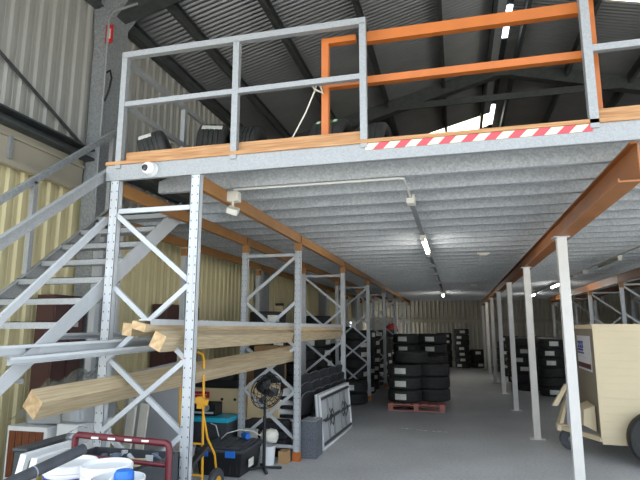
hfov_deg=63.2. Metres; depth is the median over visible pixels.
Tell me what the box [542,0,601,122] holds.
beam
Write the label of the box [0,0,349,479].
wall
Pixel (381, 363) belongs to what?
tyre
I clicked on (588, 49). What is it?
guard rail
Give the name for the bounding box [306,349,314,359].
tyre
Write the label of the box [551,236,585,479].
support post
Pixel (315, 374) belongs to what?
chair
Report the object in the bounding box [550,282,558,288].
light
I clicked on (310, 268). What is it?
beam
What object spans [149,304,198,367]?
tall cabinet
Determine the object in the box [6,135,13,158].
trim
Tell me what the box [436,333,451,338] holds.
tyre
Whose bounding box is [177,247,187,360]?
support post
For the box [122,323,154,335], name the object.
timber post
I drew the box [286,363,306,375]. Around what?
tyre
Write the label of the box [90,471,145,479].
bucket
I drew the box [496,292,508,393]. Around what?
support post
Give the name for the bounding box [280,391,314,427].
chair
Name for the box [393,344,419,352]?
tyre
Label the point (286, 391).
shell chair
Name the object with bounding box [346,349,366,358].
tyre
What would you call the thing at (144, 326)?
timber post
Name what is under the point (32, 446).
picture frame
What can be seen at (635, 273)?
beam
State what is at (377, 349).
tyre
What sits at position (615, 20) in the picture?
ceiling
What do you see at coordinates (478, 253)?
smoke detector
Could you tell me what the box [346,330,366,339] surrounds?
tyre
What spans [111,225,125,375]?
support post
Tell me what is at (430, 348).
tyre
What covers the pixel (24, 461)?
framed picture
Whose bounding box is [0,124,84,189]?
trim
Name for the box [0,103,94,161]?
beam
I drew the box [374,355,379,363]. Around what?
tyre
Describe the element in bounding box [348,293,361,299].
beam
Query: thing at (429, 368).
tyre
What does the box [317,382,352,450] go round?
folding table
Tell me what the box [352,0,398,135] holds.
beam
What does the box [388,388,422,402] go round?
tyre
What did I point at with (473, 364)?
tyre
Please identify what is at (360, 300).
support post
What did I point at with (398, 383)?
tyre
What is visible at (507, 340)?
tyre
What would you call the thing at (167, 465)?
trolley
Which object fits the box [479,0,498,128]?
trim
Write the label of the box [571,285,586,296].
beam
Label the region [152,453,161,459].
clamp
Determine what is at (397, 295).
beam
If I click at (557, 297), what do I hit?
beam
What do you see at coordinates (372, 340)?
tyre
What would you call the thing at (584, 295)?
beam
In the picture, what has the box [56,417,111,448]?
box
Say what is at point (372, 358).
tyre
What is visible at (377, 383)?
tyre
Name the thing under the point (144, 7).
beam
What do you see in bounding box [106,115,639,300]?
platform
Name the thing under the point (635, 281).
beam
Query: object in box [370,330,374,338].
tyre
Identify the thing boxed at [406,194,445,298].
cable tray
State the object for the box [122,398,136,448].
board
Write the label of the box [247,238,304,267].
beam
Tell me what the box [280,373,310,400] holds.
chair
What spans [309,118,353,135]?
tyre
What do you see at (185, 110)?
guard rail
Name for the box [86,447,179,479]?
plastic crate
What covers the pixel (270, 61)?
ceiling
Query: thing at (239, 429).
hose
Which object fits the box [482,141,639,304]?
steel beam
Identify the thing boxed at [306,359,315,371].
tyre
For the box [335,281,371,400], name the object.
frame
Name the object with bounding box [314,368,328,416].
chair
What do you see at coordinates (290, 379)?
tyre
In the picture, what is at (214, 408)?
tool case
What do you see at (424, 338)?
tyre
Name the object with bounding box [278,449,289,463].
cardboard box
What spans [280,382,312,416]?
chair
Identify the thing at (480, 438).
floor
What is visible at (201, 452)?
bracket
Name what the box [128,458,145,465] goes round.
timber offcut
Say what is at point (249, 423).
seat cushion
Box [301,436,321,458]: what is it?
block
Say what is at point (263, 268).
beam
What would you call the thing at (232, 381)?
tray
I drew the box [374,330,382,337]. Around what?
tyre
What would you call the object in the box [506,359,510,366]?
tyre
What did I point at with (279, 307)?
cardboard box
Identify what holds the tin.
in the plastic crate at (152, 473)
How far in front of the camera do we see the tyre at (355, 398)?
11.70 m
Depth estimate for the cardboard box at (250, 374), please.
8.36 m
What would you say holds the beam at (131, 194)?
attached to the frame at (297, 256)
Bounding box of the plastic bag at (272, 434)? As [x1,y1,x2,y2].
[260,428,278,442]
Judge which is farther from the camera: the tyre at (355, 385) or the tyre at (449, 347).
the tyre at (449, 347)
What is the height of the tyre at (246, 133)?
0.760 m
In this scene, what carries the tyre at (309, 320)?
on the tyre
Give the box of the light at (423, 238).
[420,235,429,253]
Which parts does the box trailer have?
corner trim, roof trim, chassis rail, panel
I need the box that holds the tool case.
[194,401,221,415]
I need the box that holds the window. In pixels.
[432,113,489,132]
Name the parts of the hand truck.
frame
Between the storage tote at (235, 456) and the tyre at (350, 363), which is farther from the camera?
the tyre at (350, 363)
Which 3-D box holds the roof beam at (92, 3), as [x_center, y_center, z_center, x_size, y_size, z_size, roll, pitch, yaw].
[-0.937,-1.856,15.072,0.180,0.210,23.700,-2,-10,14]
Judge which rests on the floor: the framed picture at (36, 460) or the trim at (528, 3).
the framed picture at (36, 460)
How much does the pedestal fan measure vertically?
1.153 m
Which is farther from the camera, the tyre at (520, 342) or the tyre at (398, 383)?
the tyre at (520, 342)
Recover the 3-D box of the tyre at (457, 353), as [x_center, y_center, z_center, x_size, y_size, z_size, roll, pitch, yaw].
[6.292,5.025,22.958,0.640,0.240,0.643,-3,-10,18]
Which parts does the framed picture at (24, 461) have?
frame, frame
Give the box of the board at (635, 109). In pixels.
[598,105,639,117]
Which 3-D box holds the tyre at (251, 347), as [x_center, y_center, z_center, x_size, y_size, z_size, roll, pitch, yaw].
[-0.971,1.966,9.661,0.680,0.250,0.683,9,-13,-42]
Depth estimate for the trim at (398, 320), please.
24.24 m
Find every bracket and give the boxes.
[145,455,152,460]
[192,445,209,468]
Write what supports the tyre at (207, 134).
on the platform
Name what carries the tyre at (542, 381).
on the tyre at (544, 391)
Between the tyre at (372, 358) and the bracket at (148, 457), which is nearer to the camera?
the bracket at (148, 457)
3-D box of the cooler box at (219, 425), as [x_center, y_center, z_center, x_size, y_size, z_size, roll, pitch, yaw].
[-1.481,2.655,7.066,0.670,0.530,0.428,-2,-10,14]
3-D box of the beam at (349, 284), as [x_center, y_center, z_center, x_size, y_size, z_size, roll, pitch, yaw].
[0.796,1.236,14.595,0.056,0.118,2.929,-2,-10,14]
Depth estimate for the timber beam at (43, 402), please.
4.39 m
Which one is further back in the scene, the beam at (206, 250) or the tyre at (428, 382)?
the tyre at (428, 382)
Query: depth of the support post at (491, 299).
16.85 m
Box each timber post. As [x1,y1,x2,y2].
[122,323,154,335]
[131,319,342,331]
[149,330,342,351]
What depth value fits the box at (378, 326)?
22.19 m
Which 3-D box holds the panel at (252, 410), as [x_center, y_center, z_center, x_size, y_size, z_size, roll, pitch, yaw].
[-0.817,2.529,7.484,0.480,0.921,0.133,-2,-10,14]
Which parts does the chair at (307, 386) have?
seat, backrest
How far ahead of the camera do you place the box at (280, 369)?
7.81 m
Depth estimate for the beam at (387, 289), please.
17.13 m
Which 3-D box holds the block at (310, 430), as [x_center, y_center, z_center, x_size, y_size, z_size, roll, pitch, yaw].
[-0.113,2.571,7.098,0.220,0.235,0.330,-2,-10,14]
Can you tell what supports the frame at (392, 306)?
on the floor
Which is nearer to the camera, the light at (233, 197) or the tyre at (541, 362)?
the light at (233, 197)
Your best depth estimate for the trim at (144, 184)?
8.13 m
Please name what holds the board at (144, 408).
on the floor
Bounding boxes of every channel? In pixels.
[0,337,151,356]
[6,345,155,365]
[59,332,152,339]
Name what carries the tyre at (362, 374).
on the tyre
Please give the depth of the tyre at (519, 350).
14.54 m
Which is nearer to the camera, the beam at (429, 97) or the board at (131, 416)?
the board at (131, 416)
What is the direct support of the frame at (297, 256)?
on the floor
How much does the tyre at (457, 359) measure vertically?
0.240 m
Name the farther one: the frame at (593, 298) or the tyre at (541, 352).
the frame at (593, 298)
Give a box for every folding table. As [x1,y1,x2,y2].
[314,382,346,424]
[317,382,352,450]
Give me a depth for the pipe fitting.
3.80 m
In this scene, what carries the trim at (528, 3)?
attached to the wall at (542, 308)
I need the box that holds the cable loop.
[104,70,112,101]
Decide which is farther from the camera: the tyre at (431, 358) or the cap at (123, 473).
the tyre at (431, 358)
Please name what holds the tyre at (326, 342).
on the tyre at (323, 350)
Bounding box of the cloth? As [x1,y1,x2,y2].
[386,323,397,329]
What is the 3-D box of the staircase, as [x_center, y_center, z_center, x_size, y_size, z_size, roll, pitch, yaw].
[-2.528,0.416,4.005,0.985,4.291,4.020,-2,-10,14]
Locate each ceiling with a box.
[136,0,506,139]
[492,0,639,127]
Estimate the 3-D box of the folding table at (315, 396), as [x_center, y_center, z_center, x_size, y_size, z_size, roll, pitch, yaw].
[0.228,2.750,8.293,0.115,0.760,1.863,-3,-10,16]
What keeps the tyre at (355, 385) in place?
on the tyre at (355, 398)
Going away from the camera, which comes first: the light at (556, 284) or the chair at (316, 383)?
the chair at (316, 383)
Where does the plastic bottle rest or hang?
on the storage tote at (235, 456)
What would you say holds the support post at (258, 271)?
on the floor
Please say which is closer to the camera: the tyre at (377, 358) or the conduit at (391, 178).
the conduit at (391, 178)
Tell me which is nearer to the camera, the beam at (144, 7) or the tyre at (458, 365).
the beam at (144, 7)
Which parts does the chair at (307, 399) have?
seat, backrest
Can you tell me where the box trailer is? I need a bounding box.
[552,324,639,459]
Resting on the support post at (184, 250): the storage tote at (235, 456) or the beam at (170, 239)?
the beam at (170, 239)
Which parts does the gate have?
post, post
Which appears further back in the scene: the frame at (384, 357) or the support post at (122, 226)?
the frame at (384, 357)
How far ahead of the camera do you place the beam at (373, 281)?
14.15 m
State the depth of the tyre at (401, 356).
11.32 m
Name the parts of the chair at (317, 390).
backrest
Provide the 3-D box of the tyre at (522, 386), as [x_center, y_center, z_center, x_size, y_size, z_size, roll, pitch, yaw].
[5.837,4.100,14.646,0.670,0.240,0.670,-3,-10,15]
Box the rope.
[292,86,322,136]
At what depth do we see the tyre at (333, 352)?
13.43 m
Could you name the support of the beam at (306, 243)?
attached to the frame at (342, 341)
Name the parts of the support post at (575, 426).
cap plate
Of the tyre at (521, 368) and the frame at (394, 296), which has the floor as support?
the frame at (394, 296)
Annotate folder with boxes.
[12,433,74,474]
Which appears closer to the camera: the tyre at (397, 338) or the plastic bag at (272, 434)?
the plastic bag at (272, 434)
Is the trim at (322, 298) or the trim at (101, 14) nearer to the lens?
the trim at (101, 14)
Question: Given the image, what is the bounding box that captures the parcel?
[27,401,115,423]
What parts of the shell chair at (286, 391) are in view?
backrest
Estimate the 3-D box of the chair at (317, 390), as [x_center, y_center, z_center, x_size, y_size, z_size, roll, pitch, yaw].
[-0.229,2.723,8.238,0.553,0.794,0.482,-6,-11,31]
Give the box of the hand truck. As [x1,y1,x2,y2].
[179,351,223,479]
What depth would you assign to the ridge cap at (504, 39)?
11.57 m
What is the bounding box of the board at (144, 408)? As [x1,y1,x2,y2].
[135,403,149,449]
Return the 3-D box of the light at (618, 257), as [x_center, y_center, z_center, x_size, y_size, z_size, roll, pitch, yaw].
[5.343,0.418,9.635,0.070,0.090,1.400,-2,-10,14]
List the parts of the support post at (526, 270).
plate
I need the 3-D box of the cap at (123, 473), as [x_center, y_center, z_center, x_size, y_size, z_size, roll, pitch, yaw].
[-1.008,1.219,2.675,0.100,0.080,0.100,-2,-10,14]
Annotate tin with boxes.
[110,453,121,457]
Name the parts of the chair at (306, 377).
seat, backrest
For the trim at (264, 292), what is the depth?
12.21 m
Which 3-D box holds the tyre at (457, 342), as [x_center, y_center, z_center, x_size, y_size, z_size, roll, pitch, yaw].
[6.289,4.550,23.041,0.640,0.240,0.643,-9,-13,43]
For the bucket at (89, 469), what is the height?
0.402 m
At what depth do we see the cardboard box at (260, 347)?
8.40 m
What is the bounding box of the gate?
[321,0,602,134]
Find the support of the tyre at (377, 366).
on the tyre at (377, 375)
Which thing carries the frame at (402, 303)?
on the floor
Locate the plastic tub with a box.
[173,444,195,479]
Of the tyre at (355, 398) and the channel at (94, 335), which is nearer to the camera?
the channel at (94, 335)
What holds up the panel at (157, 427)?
on the floor
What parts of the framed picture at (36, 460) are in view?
frame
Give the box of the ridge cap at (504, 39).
[488,0,513,127]
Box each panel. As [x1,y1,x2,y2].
[123,361,181,450]
[247,382,280,418]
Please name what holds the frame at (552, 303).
on the floor
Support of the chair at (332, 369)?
on the chair at (333, 377)
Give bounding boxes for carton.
[195,387,247,417]
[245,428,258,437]
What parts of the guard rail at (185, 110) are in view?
rail, post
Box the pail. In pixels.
[259,443,275,465]
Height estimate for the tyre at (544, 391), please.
0.240 m
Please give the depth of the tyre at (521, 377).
14.43 m
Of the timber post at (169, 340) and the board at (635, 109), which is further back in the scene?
the timber post at (169, 340)
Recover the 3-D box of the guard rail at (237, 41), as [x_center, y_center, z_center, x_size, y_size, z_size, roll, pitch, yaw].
[-0.717,-1.219,4.440,2.254,1.110,0.054,-2,-10,14]
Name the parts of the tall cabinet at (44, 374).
door, door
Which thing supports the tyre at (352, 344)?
on the tyre at (363, 353)
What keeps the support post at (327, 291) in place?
on the floor
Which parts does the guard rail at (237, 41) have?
post, rail, post, rail, rail, post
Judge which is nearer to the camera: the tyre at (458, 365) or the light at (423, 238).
the light at (423, 238)
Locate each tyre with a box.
[137,130,171,182]
[196,124,230,145]
[239,126,267,141]
[249,311,285,322]
[249,342,285,351]
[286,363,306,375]
[286,376,293,387]
[306,316,330,323]
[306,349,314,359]
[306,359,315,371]
[307,340,315,348]
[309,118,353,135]
[314,357,331,368]
[315,347,330,357]
[316,339,330,346]
[330,339,334,345]
[330,346,334,355]
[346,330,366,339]
[346,340,366,349]
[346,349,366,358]
[346,359,366,368]
[346,369,366,378]
[346,379,367,392]
[350,392,367,404]
[356,122,391,138]
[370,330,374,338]
[370,339,374,347]
[371,357,374,365]
[371,366,374,374]
[371,375,374,383]
[371,384,375,393]
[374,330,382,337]
[374,338,378,346]
[374,347,379,354]
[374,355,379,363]
[374,364,379,371]
[374,372,379,380]
[374,381,379,389]
[379,361,383,369]
[387,330,393,336]
[388,363,421,376]
[388,376,421,389]
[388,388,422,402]
[393,334,419,343]
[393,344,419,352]
[394,350,427,363]
[419,334,446,343]
[420,344,446,353]
[420,362,449,375]
[420,376,449,388]
[421,388,450,401]
[428,354,447,362]
[428,355,442,362]
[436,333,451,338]
[446,344,451,349]
[454,329,468,334]
[454,334,468,339]
[454,345,468,350]
[455,340,469,345]
[455,351,469,356]
[455,357,469,362]
[456,362,470,367]
[469,349,483,355]
[470,355,483,361]
[470,361,484,367]
[505,336,520,343]
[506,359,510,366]
[515,338,536,346]
[515,346,536,354]
[516,355,536,363]
[516,364,537,372]
[517,373,538,381]
[517,381,539,390]
[536,348,563,357]
[537,338,562,347]
[537,357,564,367]
[538,367,565,376]
[538,376,565,386]
[539,386,564,396]
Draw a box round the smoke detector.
[477,252,488,255]
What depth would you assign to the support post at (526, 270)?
8.32 m
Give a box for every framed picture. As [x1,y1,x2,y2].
[15,440,71,473]
[29,447,70,479]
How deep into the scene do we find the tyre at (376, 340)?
14.88 m
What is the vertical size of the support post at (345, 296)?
2.870 m
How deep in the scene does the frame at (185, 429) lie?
4.29 m
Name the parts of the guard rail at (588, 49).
post, rail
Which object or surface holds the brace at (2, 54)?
attached to the wall at (152, 281)
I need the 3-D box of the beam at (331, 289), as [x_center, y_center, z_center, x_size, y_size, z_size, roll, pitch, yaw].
[0.620,1.758,17.672,0.056,0.118,2.929,-2,-10,14]
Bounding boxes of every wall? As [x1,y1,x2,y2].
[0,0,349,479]
[362,293,619,365]
[617,287,639,323]
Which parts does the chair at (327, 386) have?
backrest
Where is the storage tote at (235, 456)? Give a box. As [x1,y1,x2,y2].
[195,436,262,477]
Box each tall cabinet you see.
[26,294,82,421]
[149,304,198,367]
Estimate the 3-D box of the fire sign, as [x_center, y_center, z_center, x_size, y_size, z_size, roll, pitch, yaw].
[-2.791,-2.728,6.888,0.110,0.260,0.014,-2,-10,14]
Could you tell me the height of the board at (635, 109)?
0.095 m
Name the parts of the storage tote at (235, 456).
lid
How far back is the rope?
4.38 m
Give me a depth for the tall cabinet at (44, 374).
5.77 m
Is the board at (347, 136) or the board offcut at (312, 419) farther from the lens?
the board offcut at (312, 419)
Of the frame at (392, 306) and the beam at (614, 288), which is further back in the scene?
the frame at (392, 306)
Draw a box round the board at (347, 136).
[126,131,359,159]
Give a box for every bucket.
[42,455,98,479]
[79,457,133,479]
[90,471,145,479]
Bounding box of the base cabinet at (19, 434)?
[3,422,56,478]
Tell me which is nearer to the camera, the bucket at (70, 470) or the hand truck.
the bucket at (70, 470)
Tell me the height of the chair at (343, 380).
0.794 m
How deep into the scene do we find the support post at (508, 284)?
11.16 m
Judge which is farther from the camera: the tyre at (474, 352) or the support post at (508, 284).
the tyre at (474, 352)
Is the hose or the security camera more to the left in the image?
the security camera
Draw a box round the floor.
[192,366,639,479]
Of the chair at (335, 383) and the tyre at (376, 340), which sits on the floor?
the chair at (335, 383)
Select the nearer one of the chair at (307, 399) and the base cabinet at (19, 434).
the base cabinet at (19, 434)
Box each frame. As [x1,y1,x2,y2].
[92,174,203,479]
[237,243,301,461]
[301,267,345,418]
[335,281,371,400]
[356,289,386,386]
[372,295,396,353]
[385,300,404,333]
[391,303,410,333]
[551,302,577,337]
[571,297,597,324]
[587,291,621,323]
[618,283,639,323]
[630,297,639,323]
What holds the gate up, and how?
on the platform
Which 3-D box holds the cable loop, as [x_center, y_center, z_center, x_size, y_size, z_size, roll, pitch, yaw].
[-2.750,-2.010,6.763,0.125,0.434,0.026,-5,-11,25]
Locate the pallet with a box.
[388,401,445,412]
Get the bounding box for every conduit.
[94,2,137,198]
[233,177,410,196]
[537,246,639,291]
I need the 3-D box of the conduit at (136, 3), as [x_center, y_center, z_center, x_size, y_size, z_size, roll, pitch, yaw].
[-2.614,-1.831,6.687,0.421,2.645,0.038,-2,-10,10]
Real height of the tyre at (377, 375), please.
0.235 m
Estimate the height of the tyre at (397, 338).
0.255 m
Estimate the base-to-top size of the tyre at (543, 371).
0.240 m
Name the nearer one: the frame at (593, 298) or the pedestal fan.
the pedestal fan
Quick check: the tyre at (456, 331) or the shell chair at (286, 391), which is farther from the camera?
the tyre at (456, 331)
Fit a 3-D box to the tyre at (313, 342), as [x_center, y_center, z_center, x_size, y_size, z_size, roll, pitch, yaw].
[-0.423,2.340,11.860,0.680,0.250,0.683,9,-13,-42]
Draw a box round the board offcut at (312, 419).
[301,417,321,421]
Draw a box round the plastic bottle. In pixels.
[241,432,250,439]
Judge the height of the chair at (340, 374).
0.794 m
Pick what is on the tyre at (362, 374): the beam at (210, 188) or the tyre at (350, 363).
the tyre at (350, 363)
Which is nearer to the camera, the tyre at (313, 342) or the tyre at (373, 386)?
the tyre at (313, 342)
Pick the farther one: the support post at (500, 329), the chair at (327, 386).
the support post at (500, 329)
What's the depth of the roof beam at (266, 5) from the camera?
9.10 m
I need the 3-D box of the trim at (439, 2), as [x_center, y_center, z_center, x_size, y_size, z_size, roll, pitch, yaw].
[3.421,-3.198,14.159,0.070,0.200,23.700,-2,-10,14]
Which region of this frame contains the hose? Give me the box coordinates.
[221,429,260,438]
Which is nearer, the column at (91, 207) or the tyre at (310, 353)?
the column at (91, 207)
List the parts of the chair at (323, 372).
backrest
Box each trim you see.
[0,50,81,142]
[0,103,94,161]
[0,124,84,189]
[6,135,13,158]
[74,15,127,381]
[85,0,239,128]
[94,0,137,32]
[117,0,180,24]
[126,180,189,204]
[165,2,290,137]
[254,269,269,310]
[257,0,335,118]
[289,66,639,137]
[319,288,325,315]
[351,298,356,328]
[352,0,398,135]
[362,319,620,322]
[437,0,446,131]
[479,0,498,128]
[499,0,532,126]
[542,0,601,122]
[605,56,639,107]
[626,289,637,323]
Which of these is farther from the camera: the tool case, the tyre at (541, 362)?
the tyre at (541, 362)
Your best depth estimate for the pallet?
10.92 m
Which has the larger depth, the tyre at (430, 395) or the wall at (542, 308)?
the wall at (542, 308)
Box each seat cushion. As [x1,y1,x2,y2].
[245,417,289,429]
[258,428,291,438]
[259,437,290,444]
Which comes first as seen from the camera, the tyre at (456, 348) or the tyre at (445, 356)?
the tyre at (445, 356)
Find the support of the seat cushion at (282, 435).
on the seat cushion at (287, 441)
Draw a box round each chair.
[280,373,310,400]
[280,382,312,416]
[280,388,292,444]
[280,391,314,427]
[301,373,337,419]
[304,370,320,417]
[307,387,323,416]
[309,384,331,416]
[311,379,321,389]
[313,378,345,416]
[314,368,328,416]
[315,376,330,414]
[328,366,336,375]
[331,381,338,386]
[335,364,341,372]
[337,371,344,380]
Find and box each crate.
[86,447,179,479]
[275,448,288,456]
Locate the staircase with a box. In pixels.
[0,129,181,395]
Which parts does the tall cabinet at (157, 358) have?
door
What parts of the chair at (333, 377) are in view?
backrest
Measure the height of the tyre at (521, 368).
0.240 m
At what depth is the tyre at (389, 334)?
18.73 m
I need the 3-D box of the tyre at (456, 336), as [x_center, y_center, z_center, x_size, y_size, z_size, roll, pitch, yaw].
[6.273,4.309,23.062,0.640,0.240,0.643,-7,-12,35]
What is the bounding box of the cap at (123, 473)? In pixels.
[114,468,134,479]
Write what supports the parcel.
on the base cabinet at (19, 434)
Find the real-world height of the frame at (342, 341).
2.870 m
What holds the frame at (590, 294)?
on the floor
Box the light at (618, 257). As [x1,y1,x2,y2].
[597,255,621,268]
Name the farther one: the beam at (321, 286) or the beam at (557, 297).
the beam at (557, 297)
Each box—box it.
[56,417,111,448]
[193,413,237,453]
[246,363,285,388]
[254,345,288,351]
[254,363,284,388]
[275,303,283,311]
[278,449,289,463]
[370,318,392,329]
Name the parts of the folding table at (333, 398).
leg, leg, frame rail, frame rail, leg, leg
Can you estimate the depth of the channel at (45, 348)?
4.00 m
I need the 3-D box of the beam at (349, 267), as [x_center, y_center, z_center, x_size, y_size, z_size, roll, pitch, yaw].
[0.831,0.719,11.554,0.056,0.118,2.929,-2,-10,14]
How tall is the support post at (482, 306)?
2.700 m
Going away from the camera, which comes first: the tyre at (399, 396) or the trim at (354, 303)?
the tyre at (399, 396)
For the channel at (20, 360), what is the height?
0.138 m
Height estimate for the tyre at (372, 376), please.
0.235 m
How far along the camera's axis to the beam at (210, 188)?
5.53 m
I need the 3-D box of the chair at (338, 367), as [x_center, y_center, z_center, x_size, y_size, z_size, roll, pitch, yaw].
[0.152,2.731,9.772,0.553,0.794,0.482,-6,-11,31]
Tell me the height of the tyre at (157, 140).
0.516 m
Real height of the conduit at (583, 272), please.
0.112 m
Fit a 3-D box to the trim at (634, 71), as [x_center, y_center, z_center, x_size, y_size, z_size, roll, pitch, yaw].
[7.100,-3.024,13.166,0.070,0.200,23.700,-2,-10,14]
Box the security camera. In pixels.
[142,162,157,176]
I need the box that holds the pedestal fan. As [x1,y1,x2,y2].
[249,373,282,474]
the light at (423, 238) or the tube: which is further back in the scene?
the light at (423, 238)
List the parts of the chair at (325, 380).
backrest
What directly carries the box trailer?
on the floor
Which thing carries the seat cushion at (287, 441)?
on the crate at (276, 449)
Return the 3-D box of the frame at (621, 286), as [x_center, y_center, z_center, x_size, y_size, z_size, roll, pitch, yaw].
[7.358,2.331,11.714,0.940,2.750,0.100,-2,-10,14]
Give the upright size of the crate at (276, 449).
0.115 m
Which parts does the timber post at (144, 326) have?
metal strip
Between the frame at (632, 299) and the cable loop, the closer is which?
the cable loop
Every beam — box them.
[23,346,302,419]
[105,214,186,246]
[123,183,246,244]
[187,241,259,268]
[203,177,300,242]
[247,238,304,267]
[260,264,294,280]
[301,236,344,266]
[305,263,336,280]
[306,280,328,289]
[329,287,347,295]
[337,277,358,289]
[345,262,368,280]
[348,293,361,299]
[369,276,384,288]
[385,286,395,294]
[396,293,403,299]
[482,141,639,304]
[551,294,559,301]
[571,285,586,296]
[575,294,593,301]
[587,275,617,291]
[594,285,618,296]
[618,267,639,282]
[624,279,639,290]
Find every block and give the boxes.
[301,418,321,439]
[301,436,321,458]
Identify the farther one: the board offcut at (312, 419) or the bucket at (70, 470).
the board offcut at (312, 419)
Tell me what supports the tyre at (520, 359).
on the tyre at (521, 368)
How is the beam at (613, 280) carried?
attached to the frame at (621, 286)
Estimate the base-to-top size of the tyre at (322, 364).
0.250 m
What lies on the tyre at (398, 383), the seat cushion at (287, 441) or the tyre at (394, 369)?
the tyre at (394, 369)
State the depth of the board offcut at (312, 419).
7.07 m
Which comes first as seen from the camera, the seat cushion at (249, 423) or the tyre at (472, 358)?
the seat cushion at (249, 423)
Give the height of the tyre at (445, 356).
0.255 m
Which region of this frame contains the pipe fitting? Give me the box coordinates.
[127,453,139,466]
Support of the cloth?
on the tyre
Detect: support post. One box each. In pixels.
[84,222,107,379]
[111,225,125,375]
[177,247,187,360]
[255,269,261,310]
[325,290,329,315]
[345,296,347,326]
[360,300,362,329]
[481,305,487,368]
[484,302,492,374]
[490,298,499,382]
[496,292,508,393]
[505,282,521,410]
[520,267,545,439]
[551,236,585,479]
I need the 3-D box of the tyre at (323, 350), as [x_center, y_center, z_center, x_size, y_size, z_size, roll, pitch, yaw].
[-0.078,2.744,12.734,0.683,0.250,0.680,-7,-12,35]
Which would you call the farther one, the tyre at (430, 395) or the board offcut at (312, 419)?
the tyre at (430, 395)
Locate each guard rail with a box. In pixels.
[115,17,367,168]
[128,62,206,147]
[577,0,639,127]
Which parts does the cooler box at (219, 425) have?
lid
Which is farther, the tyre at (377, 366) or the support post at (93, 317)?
the tyre at (377, 366)
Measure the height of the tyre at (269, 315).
0.250 m
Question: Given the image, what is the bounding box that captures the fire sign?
[105,24,113,43]
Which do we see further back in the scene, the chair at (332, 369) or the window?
the window
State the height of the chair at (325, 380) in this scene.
0.794 m
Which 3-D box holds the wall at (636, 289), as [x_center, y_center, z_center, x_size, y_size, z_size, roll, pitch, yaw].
[11.183,1.234,15.375,0.030,6.150,16.142,-2,-10,14]
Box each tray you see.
[195,374,246,387]
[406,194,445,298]
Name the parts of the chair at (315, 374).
backrest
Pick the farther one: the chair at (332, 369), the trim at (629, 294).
the trim at (629, 294)
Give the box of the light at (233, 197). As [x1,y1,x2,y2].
[226,191,240,215]
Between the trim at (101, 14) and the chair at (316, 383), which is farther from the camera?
the chair at (316, 383)
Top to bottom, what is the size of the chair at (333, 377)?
0.794 m
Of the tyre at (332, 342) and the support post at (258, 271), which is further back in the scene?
the tyre at (332, 342)
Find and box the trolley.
[71,431,172,479]
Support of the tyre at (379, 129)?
on the platform
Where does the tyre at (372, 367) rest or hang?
on the tyre at (372, 376)
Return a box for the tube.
[3,444,86,479]
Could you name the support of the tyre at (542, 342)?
on the tyre at (541, 352)

